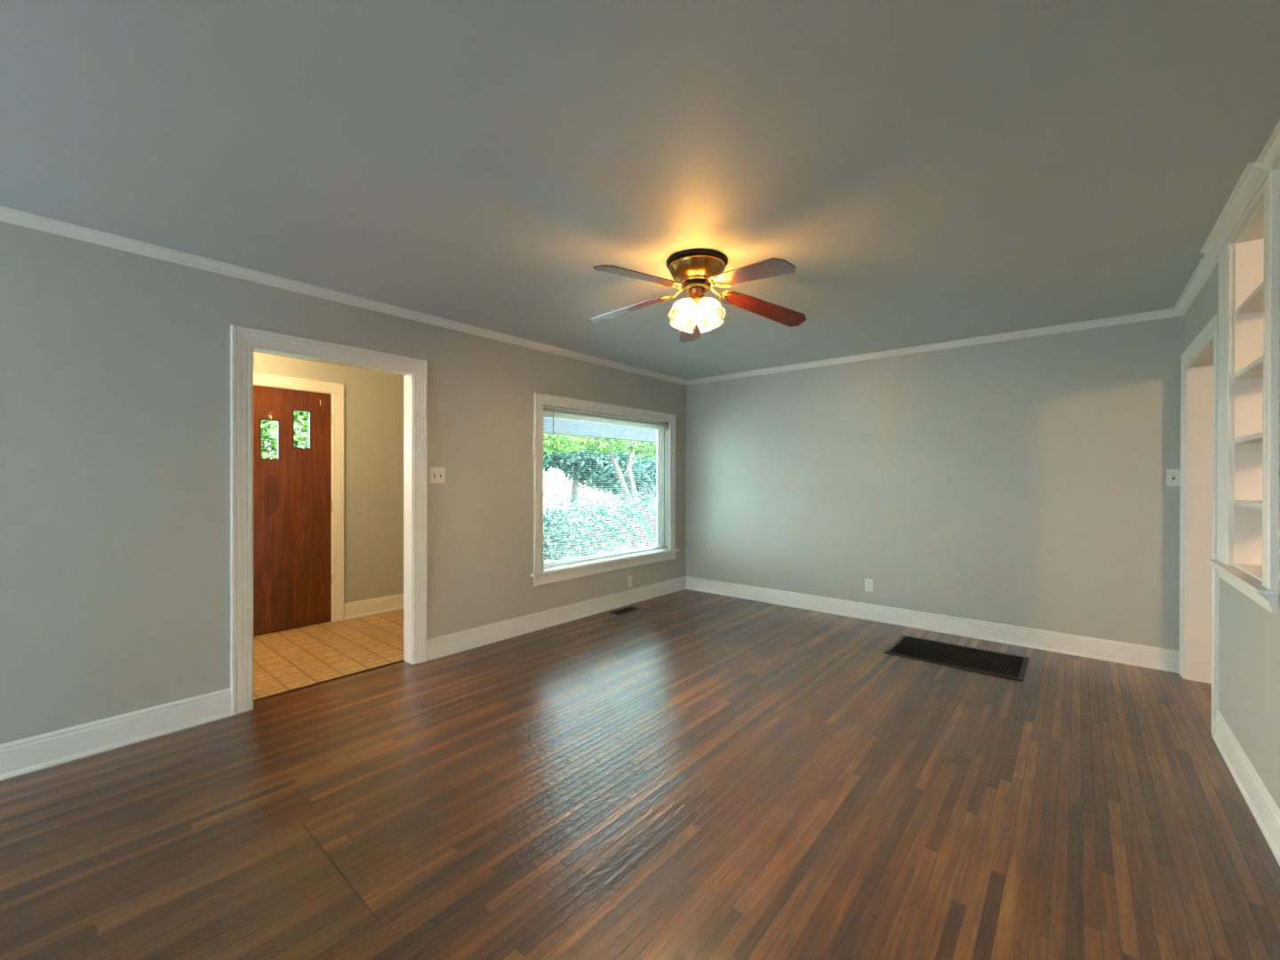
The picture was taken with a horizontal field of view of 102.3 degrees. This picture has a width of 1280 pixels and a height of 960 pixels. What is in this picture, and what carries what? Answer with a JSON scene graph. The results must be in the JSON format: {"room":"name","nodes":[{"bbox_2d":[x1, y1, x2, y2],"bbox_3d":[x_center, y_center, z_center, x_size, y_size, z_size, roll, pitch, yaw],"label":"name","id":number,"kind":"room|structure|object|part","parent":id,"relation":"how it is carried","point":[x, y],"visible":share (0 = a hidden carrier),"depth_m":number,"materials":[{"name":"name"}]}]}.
{"room":"empty living room","nodes":[
{"label":"empty living room","id":0,"kind":"room"},
{"bbox_2d":[253,352,403,603],"bbox_3d":[-3.286,0.057,4.143,0.150,2.440,3.300,0,0,40],"label":"wall","id":1,"kind":"structure","parent":0,"point":[373,400],"depth_m":4.88,"materials":[{"name":"paint"}]},
{"bbox_2d":[253,385,332,635],"bbox_3d":[-3.062,0.250,4.292,0.109,2.042,0.914,0,0,40],"label":"door","id":2,"kind":"structure","parent":1,"relation":"in","point":[292,504],"depth_m":4.40,"materials":[{"name":"brown wood"}]},
{"bbox_3d":[-3.094,-0.336,4.301,0.036,0.337,0.140,0,0,40],"label":"pane frame","id":3,"kind":"part","parent":2,"relation":"part of","materials":[{"name":"brown wood"}]},
{"bbox_3d":[-2.943,-0.437,4.478,0.036,0.337,0.140,0,0,40],"label":"pane frame","id":4,"kind":"part","parent":2,"relation":"part of","materials":[{"name":"brown wood"}]},
{"bbox_2d":[253,372,343,622],"bbox_3d":[-3.114,0.202,4.330,0.171,2.149,1.105,0,0,40],"label":"door frame","id":5,"kind":"structure","parent":1,"relation":"attached to","point":[336,390],"depth_m":4.65,"materials":[{"name":"paint"}]},
{"bbox_2d":[0,221,686,743],"bbox_3d":[-2.249,0.062,2.889,0.120,2.440,8.770,0,0,40],"label":"wall","id":6,"kind":"structure","parent":0,"point":[115,364],"depth_m":2.61,"materials":[{"name":"paint"}]},
{"bbox_2d":[230,324,427,715],"bbox_3d":[-1.923,0.218,3.275,0.162,2.127,1.108,0,0,40],"label":"door frame","id":7,"kind":"structure","parent":6,"relation":"attached to","point":[244,341],"depth_m":2.98,"materials":[{"name":"paint"}]},
{"bbox_2d":[0,576,685,780],"bbox_3d":[-2.208,1.209,2.836,0.020,0.148,8.500,0,0,40],"label":"baseboard","id":8,"kind":"structure","parent":6,"relation":"attached to","point":[31,754],"depth_m":2.65,"materials":[{"name":"paint"}]},
{"bbox_2d":[0,206,687,385],"bbox_3d":[-2.189,-1.134,2.818,0.055,0.046,8.500,0,0,40],"label":"crown molding","id":9,"kind":"structure","parent":6,"relation":"attached to","point":[8,215],"depth_m":2.91,"materials":[{"name":"paint"}]},
{"bbox_2d":[430,467,445,483],"bbox_3d":[-1.455,-0.034,3.716,0.020,0.114,0.114,0,0,40],"label":"light switch","id":10,"kind":"object","parent":6,"relation":"attached to","point":[437,475],"visible":1,"depth_m":3.72,"materials":[{"name":"white plastic"}]},
{"bbox_2d":[530,392,679,586],"bbox_3d":[-0.276,0.079,5.180,0.160,1.646,2.094,0,0,40],"label":"window","id":11,"kind":"structure","parent":6,"relation":"in","point":[541,576],"depth_m":5.04,"materials":[{"name":"paint"}]},
{"bbox_3d":[-0.327,0.070,5.203,0.052,1.444,1.815,0,0,40],"label":"frame","id":12,"kind":"part","parent":11,"relation":"part of","materials":[{"name":"paint"}]},
{"bbox_3d":[-0.276,0.803,5.181,0.157,0.021,2.094,0,0,40],"label":"sill","id":13,"kind":"part","parent":11,"relation":"part of","materials":[{"name":"paint"}]},
{"bbox_2d":[543,407,668,567],"bbox_3d":[-0.277,0.059,5.160,0.042,1.419,1.807,0,0,40],"label":"window glass","id":14,"kind":"object","parent":11,"relation":"attached to","point":[553,411],"visible":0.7,"depth_m":5.02,"materials":[{"name":"glass"}]},
{"bbox_3d":[-0.281,0.761,5.165,0.025,0.014,1.787,0,0,40],"label":"rail","id":15,"kind":"part","parent":14,"relation":"part of","materials":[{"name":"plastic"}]},
{"bbox_2d":[627,576,631,587],"bbox_3d":[-0.102,1.048,5.320,0.015,0.114,0.070,0,0,40],"label":"cable plate","id":16,"kind":"object","parent":6,"relation":"attached to","point":[629,578],"visible":1,"depth_m":5.32,"materials":[{"name":"white plastic"}]},
{"bbox_2d":[344,593,403,619],"bbox_3d":[-1.925,1.205,4.504,1.467,0.148,0.690,0,0,40],"label":"baseboard","id":17,"kind":"structure","parent":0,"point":[352,610],"depth_m":4.90,"materials":[{"name":"paint"}]},
{"bbox_2d":[0,0,1279,380],"bbox_3d":[1.146,-1.267,0.006,9.020,0.250,8.770,0,0,40],"label":"ceiling","id":18,"kind":"structure","parent":0,"point":[927,172],"depth_m":1.79,"materials":[{"name":"paint"}]},
{"bbox_2d":[587,248,806,342],"bbox_3d":[0.262,-0.963,2.688,1.256,0.376,1.200,0,0,40],"label":"ceiling fan","id":19,"kind":"object","parent":18,"relation":"hanging from","point":[694,270],"visible":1,"depth_m":2.65,"materials":[{"name":"brown wood"}]},
{"bbox_3d":[-0.071,-0.957,2.896,0.483,0.006,0.140,-10,8,25],"label":"blade","id":20,"kind":"part","parent":19,"relation":"part of","materials":[{"name":"brown wood"}]},
{"bbox_3d":[-0.007,-0.970,2.447,0.483,0.006,0.140,-7,16,-42],"label":"blade","id":21,"kind":"part","parent":19,"relation":"part of","materials":[{"name":"brown wood"}]},
{"bbox_3d":[0.236,-0.882,2.672,0.131,0.131,0.137,41,-24,-31],"label":"lamp shade","id":22,"kind":"part","parent":19,"relation":"part of","materials":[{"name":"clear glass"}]},
{"bbox_3d":[0.249,-0.883,2.786,0.137,0.131,0.131,0,34,-39],"label":"lamp shade","id":23,"kind":"part","parent":19,"relation":"part of","materials":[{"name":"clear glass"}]},
{"bbox_3d":[0.239,-0.887,2.675,0.054,0.079,0.054,41,-24,-31],"label":"bulb","id":24,"kind":"part","parent":19,"relation":"part of","materials":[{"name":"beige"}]},
{"bbox_3d":[0.314,-0.950,3.129,0.140,0.006,0.483,-11,-11,0],"label":"blade","id":25,"kind":"part","parent":19,"relation":"part of","materials":[{"name":"brown wood"}]},
{"bbox_2d":[686,295,695,303],"bbox_3d":[0.268,-0.942,2.697,0.054,0.031,0.054,41,-24,-31],"label":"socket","id":26,"kind":"object","parent":19,"relation":"attached to","point":[692,298],"depth_m":2.68,"materials":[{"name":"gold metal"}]},
{"bbox_2d":[697,295,706,303],"bbox_3d":[0.325,-0.942,2.691,0.054,0.031,0.054,0,-34,-39],"label":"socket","id":27,"kind":"object","parent":19,"relation":"attached to","point":[700,297],"depth_m":2.67,"materials":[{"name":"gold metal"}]},
{"bbox_3d":[0.348,-0.887,2.663,0.054,0.079,0.054,0,-34,-39],"label":"bulb","id":28,"kind":"part","parent":19,"relation":"part of","materials":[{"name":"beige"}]},
{"bbox_3d":[0.362,-0.883,2.773,0.131,0.131,0.137,-41,24,-31],"label":"lamp shade","id":29,"kind":"part","parent":19,"relation":"part of","materials":[{"name":"white glass"}]},
{"bbox_3d":[0.350,-0.882,2.660,0.137,0.131,0.131,0,-34,-39],"label":"lamp shade","id":30,"kind":"part","parent":19,"relation":"part of","materials":[{"name":"white glass"}]},
{"bbox_3d":[0.509,-0.951,2.373,0.140,0.006,0.483,13,3,-32],"label":"blade","id":31,"kind":"part","parent":19,"relation":"part of","materials":[{"name":"brown wood"}]},
{"bbox_3d":[0.686,-0.940,2.834,0.483,0.006,0.140,14,-15,-16],"label":"blade","id":32,"kind":"part","parent":19,"relation":"part of","materials":[{"name":"brown wood"}]},
{"bbox_2d":[0,589,1279,959],"bbox_3d":[0.524,1.355,0.536,10.637,0.120,8.770,0,0,40],"label":"floor","id":33,"kind":"structure","parent":0,"point":[686,774],"depth_m":2.00,"materials":[{"name":"brown wood"}]},
{"bbox_2d":[253,659,404,701],"bbox_3d":[-1.969,1.280,3.315,0.020,0.004,0.904,0,0,40],"label":"threshold strip","id":34,"kind":"object","parent":33,"relation":"on","point":[402,660],"visible":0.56,"depth_m":3.27,"materials":[{"name":"brown wood"}]},
{"bbox_2d":[609,606,639,615],"bbox_3d":[-0.146,1.277,5.041,0.126,0.007,0.300,0,0,40],"label":"floor vent","id":35,"kind":"object","parent":33,"relation":"in","point":[629,609],"visible":1,"depth_m":5.02,"materials":[{"name":"brown metal"}]},
{"bbox_2d":[883,634,1029,681],"bbox_3d":[2.313,1.286,3.784,0.837,0.007,0.567,0,0,40],"label":"floor vent","id":36,"kind":"object","parent":33,"relation":"in","point":[1012,667],"visible":1,"depth_m":3.75,"materials":[{"name":"brown metal"}]},
{"bbox_2d":[685,315,1184,650],"bbox_3d":[3.978,0.074,3.257,8.900,2.440,0.150,0,0,40],"label":"wall","id":37,"kind":"structure","parent":0,"point":[1021,482],"depth_m":4.25,"materials":[{"name":"paint"}]},
{"bbox_2d":[864,578,872,591],"bbox_3d":[2.106,0.968,4.743,0.070,0.114,0.008,0,0,40],"label":"power outlet","id":38,"kind":"object","parent":37,"relation":"attached to","point":[868,583],"visible":1,"depth_m":4.74,"materials":[{"name":"white plastic"}]},
{"bbox_2d":[685,576,1179,672],"bbox_3d":[2.078,1.212,4.760,4.065,0.148,0.020,0,0,40],"label":"baseboard","id":39,"kind":"structure","parent":37,"relation":"attached to","point":[1145,656],"depth_m":4.25,"materials":[{"name":"paint"}]},
{"bbox_2d":[686,308,1183,384],"bbox_3d":[2.071,-1.131,4.739,4.065,0.046,0.055,0,0,40],"label":"crown molding","id":40,"kind":"structure","parent":37,"relation":"attached to","point":[1170,312],"depth_m":4.23,"materials":[{"name":"paint"}]},
{"bbox_2d":[1166,469,1180,486],"bbox_3d":[3.593,-0.016,3.472,0.070,0.114,0.020,0,0,40],"label":"light switch","id":41,"kind":"object","parent":37,"relation":"attached to","point":[1172,476],"visible":0.9,"depth_m":3.48,"materials":[{"name":"white plastic"}]},
{"bbox_2d":[1184,264,1279,808],"bbox_3d":[0.943,0.077,0.160,0.150,2.440,8.500,0,0,40],"label":"wall","id":42,"kind":"structure","parent":0,"point":[1249,657],"depth_m":2.13,"materials":[{"name":"paint"}]},
{"bbox_2d":[1179,313,1219,736],"bbox_3d":[3.299,0.232,2.952,0.171,2.124,1.113,0,0,40],"label":"door frame","id":43,"kind":"structure","parent":42,"relation":"attached to","point":[1199,580],"depth_m":3.30,"materials":[{"name":"paint"}]},
{"bbox_2d":[1174,120,1279,315],"bbox_3d":[0.868,-1.120,0.223,0.055,0.046,8.500,0,0,40],"label":"crown molding","id":44,"kind":"structure","parent":42,"relation":"attached to","point":[1269,156],"depth_m":2.70,"materials":[{"name":"paint"}]},
{"bbox_2d":[1200,161,1279,615],"bbox_3d":[2.641,-0.335,2.100,0.375,1.621,0.973,0,0,40],"label":"bookcase","id":45,"kind":"object","parent":42,"relation":"attached to","point":[1245,236],"visible":1,"depth_m":2.29,"materials":[{"name":"paint"}]},
{"bbox_3d":[2.528,-1.122,2.210,0.055,0.046,0.950,0,0,40],"label":"crown","id":46,"kind":"part","parent":45,"relation":"part of","materials":[{"name":"paint"}]},
{"bbox_3d":[2.517,0.398,2.172,0.052,0.016,0.920,0,0,40],"label":"sill","id":47,"kind":"part","parent":45,"relation":"part of","materials":[{"name":"paint"}]},
{"bbox_3d":[2.624,0.384,2.026,0.300,0.012,0.564,0,0,40],"label":"shelf","id":48,"kind":"part","parent":45,"relation":"part of","materials":[{"name":"paint"}]},
{"bbox_3d":[2.626,-0.343,2.024,0.300,1.467,0.580,0,0,40],"label":"panel","id":49,"kind":"part","parent":45,"relation":"part of","materials":[{"name":"paint"}]},
{"bbox_3d":[2.626,0.103,2.024,0.296,0.022,0.564,0,0,40],"label":"shelf","id":50,"kind":"part","parent":45,"relation":"part of","materials":[{"name":"paint"}]},
{"bbox_3d":[2.627,-0.177,2.023,0.296,0.022,0.564,0,0,40],"label":"shelf","id":51,"kind":"part","parent":45,"relation":"part of","materials":[{"name":"paint"}]},
{"bbox_3d":[2.627,-1.073,2.022,0.300,0.008,0.564,0,0,40],"label":"panel","id":52,"kind":"part","parent":45,"relation":"part of","materials":[{"name":"paint"}]},
{"bbox_3d":[2.628,-0.760,2.021,0.296,0.022,0.564,0,0,40],"label":"shelf","id":53,"kind":"part","parent":45,"relation":"part of","materials":[{"name":"paint"}]},
{"bbox_3d":[2.627,-0.473,2.022,0.296,0.022,0.564,0,0,40],"label":"shelf","id":54,"kind":"part","parent":45,"relation":"part of","materials":[{"name":"paint"}]},
{"bbox_2d":[1212,709,1279,865],"bbox_3d":[0.503,1.223,-0.222,0.020,0.148,7.346,0,0,40],"label":"baseboard","id":55,"kind":"structure","parent":42,"relation":"attached to","point":[1264,809],"depth_m":2.05,"materials":[{"name":"paint"}]},
{"label":"outside","id":56,"kind":"structure","parent":0,"visible":0},
{"bbox_2d":[543,502,655,561],"bbox_3d":[-13.430,1.746,24.495,44.880,0.200,70.000,0,0,40],"label":"ground","id":57,"kind":"structure","parent":56,"point":[566,506],"depth_m":16.79,"materials":[{"name":"green plant"}]},
{"bbox_2d":[543,472,653,505],"bbox_3d":[-4.702,0.567,34.138,0.420,2.140,32.000,0,0,40],"label":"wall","id":58,"kind":"structure","parent":57,"relation":"on","point":[559,489],"depth_m":33.43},
{"bbox_2d":[543,487,655,561],"bbox_3d":[-0.967,0.963,10.020,2.060,1.712,7.720,0,0,40],"label":"hedge","id":59,"kind":"object","parent":57,"relation":"on","point":[652,513],"visible":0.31,"depth_m":9.81,"materials":[{"name":"green plant"}]},
{"bbox_3d":[-0.925,1.216,10.082,0.403,1.011,6.762,0,0,40],"label":"stem","id":60,"kind":"part","parent":59,"relation":"part of","materials":[{"name":"green plant"}]},
{"bbox_2d":[543,432,656,517],"bbox_3d":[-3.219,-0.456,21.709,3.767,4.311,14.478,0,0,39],"label":"tree","id":61,"kind":"object","parent":57,"relation":"on","point":[650,475],"visible":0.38,"depth_m":22.48,"materials":[{"name":"green plant"}]},
{"bbox_2d":[543,432,656,521],"bbox_3d":[-1.510,-0.661,16.831,3.358,4.762,7.367,0,0,40],"label":"tree","id":62,"kind":"object","parent":57,"relation":"on","point":[645,446],"visible":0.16,"depth_m":16.68,"materials":[{"name":"green plant"}]},
{"bbox_3d":[-1.504,-1.830,16.828,3.340,2.425,7.356,0,0,40],"label":"crown","id":63,"kind":"part","parent":62,"relation":"part of","materials":[{"name":"green plant"}]},
{"bbox_2d":[543,416,656,442],"bbox_3d":[0.275,0.353,9.712,0.140,2.730,9.200,0,0,40],"label":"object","id":64,"kind":"structure","parent":57,"relation":"on","point":[653,433],"depth_m":8.46,"materials":[{"name":"paint"}]},
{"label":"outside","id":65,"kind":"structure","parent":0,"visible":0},
{"bbox_3d":[-9.121,1.691,6.868,12.263,0.030,6.700,0,0,40],"label":"driveway","id":66,"kind":"object","parent":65,"visible":0},
{"bbox_2d":[261,410,308,458],"bbox_3d":[-5.514,-0.782,7.939,2.201,4.993,2.795,0,0,40],"label":"tree","id":67,"kind":"object","parent":66,"relation":"on","point":[300,419],"visible":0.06,"depth_m":7.50,"materials":[{"name":"green plant"}]}
]}

